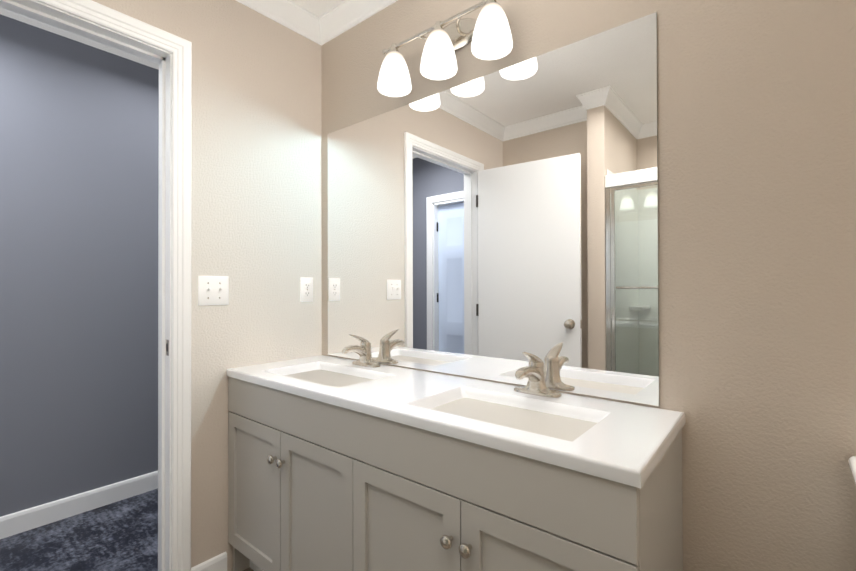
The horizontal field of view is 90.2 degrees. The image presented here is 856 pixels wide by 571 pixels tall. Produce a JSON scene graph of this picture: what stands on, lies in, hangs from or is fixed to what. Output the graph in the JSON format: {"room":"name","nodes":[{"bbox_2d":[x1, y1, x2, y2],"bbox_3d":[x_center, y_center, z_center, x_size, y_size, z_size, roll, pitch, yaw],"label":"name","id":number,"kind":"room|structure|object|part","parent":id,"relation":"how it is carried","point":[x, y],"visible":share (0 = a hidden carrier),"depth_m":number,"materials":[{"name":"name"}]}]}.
{"room":"bathroom","nodes":[
{"label":"bathroom","id":0,"kind":"room"},
{"bbox_2d":[0,488,157,570],"bbox_3d":[-1.102,1.242,2.406,1.210,0.060,4.920,0,0,39],"label":"floor","id":1,"kind":"structure","parent":0,"point":[121,535],"depth_m":2.01,"materials":[{"name":"blue carpet"}]},
{"bbox_2d":[0,14,158,516],"bbox_3d":[-1.357,-0.044,2.983,0.100,2.520,4.160,0,0,39],"label":"wall","id":2,"kind":"structure","parent":0,"point":[79,159],"depth_m":2.27,"materials":[{"name":"grey paint"}]},
{"bbox_2d":[0,471,157,538],"bbox_3d":[-1.309,1.165,2.939,0.014,0.102,4.160,0,0,39],"label":"baseboard","id":3,"kind":"structure","parent":2,"relation":"attached to","point":[35,517],"depth_m":2.25,"materials":[{"name":"white wood"}]},
{"bbox_2d":[0,0,343,69],"bbox_3d":[-0.066,-1.347,1.566,3.910,0.060,4.920,0,0,39],"label":"ceiling","id":4,"kind":"structure","parent":0,"point":[318,8],"depth_m":2.14,"materials":[{"name":"white paint"}]},
{"bbox_2d":[92,0,321,570],"bbox_3d":[-0.468,-0.050,2.324,0.110,2.520,4.050,0,0,39],"label":"wall","id":5,"kind":"structure","parent":0,"point":[256,222],"depth_m":1.83,"materials":[{"name":"beige paint"}]},
{"bbox_2d":[0,0,191,570],"bbox_3d":[-1.260,0.128,1.359,0.158,2.155,0.894,0,0,39],"label":"door frame","id":6,"kind":"structure","parent":5,"relation":"attached to","point":[170,54],"depth_m":1.62,"materials":[{"name":"white wood"}]},
{"bbox_2d":[198,276,228,305],"bbox_3d":[-0.867,0.021,1.733,0.022,0.120,0.122,0,0,39],"label":"switch plate","id":7,"kind":"object","parent":5,"relation":"attached to","point":[213,290],"visible":1,"depth_m":1.74,"materials":[{"name":"white plastic"}]},
{"bbox_2d":[236,0,320,41],"bbox_3d":[-1.126,-1.266,1.407,0.054,0.097,1.790,0,0,39],"label":"crown molding","id":8,"kind":"structure","parent":5,"relation":"attached to","point":[287,13],"depth_m":1.99,"materials":[{"name":"white wood"}]},
{"bbox_2d":[300,277,312,301],"bbox_3d":[-0.590,0.020,2.081,0.008,0.120,0.074,0,0,39],"label":"electrical outlet plate","id":9,"kind":"object","parent":5,"relation":"attached to","point":[306,289],"visible":1,"depth_m":2.08,"materials":[{"name":"white plastic"}]},
{"bbox_2d":[321,0,855,570],"bbox_3d":[0.458,-0.059,1.396,3.500,2.920,0.106,0,0,39],"label":"wall","id":10,"kind":"structure","parent":0,"point":[757,230],"depth_m":1.20,"materials":[{"name":"beige paint"}]},
{"bbox_2d":[315,0,397,45],"bbox_3d":[0.447,-1.271,1.315,2.600,0.097,0.054,0,0,39],"label":"crown molding","id":11,"kind":"structure","parent":10,"relation":"attached to","point":[337,20],"depth_m":2.00,"materials":[{"name":"white wood"}]},
{"bbox_2d":[377,0,512,96],"bbox_3d":[0.048,-0.892,1.567,0.583,0.229,0.167,0,0,39],"label":"sconce","id":12,"kind":"object","parent":10,"relation":"attached to","point":[487,32],"visible":0.98,"depth_m":1.52,"materials":[{"name":"white glass"}]},
{"bbox_3d":[0.071,-0.209,1.649,1.466,1.093,0.005,0,0,39],"label":"mirror","id":13,"kind":"part","parent":10,"relation":"part of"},
{"bbox_3d":[0.408,1.230,1.164,2.700,0.060,4.920,0,0,39],"label":"floor","id":14,"kind":"structure","parent":0,"visible":0},
{"bbox_2d":[227,374,685,570],"bbox_3d":[-0.085,0.788,1.449,1.574,0.830,0.502,0,0,39],"label":"bathroom vanity","id":15,"kind":"object","parent":14,"relation":"on","point":[365,462],"depth_m":1.13,"materials":[{"name":"grey wood"}]},
{"bbox_2d":[227,355,685,481],"bbox_3d":[-0.075,0.358,1.460,1.584,0.030,0.479,0,0,39],"label":"countertop","id":16,"kind":"structure","parent":15,"relation":"on","point":[614,437],"depth_m":1.22,"materials":[{"name":"white stone"}]},
{"bbox_2d":[342,334,379,367],"bbox_3d":[-0.301,0.275,1.812,0.152,0.141,0.155,0,0,39],"label":"faucet","id":17,"kind":"object","parent":16,"relation":"on","point":[364,350],"depth_m":1.82,"materials":[{"name":"silver metal"}]},
{"bbox_2d":[514,352,560,397],"bbox_3d":[0.312,0.270,1.309,0.152,0.141,0.155,0,0,39],"label":"faucet","id":18,"kind":"object","parent":16,"relation":"on","point":[536,387],"depth_m":1.32,"materials":[{"name":"silver metal"}]},
{"bbox_2d":[848,456,855,483],"bbox_3d":[0.895,0.778,0.531,0.517,0.832,0.638,0,0,39],"label":"toilet","id":19,"kind":"object","parent":14,"relation":"on","point":[852,463],"visible":0.89,"depth_m":0.88,"materials":[{"name":"white ceramic"}]}
]}

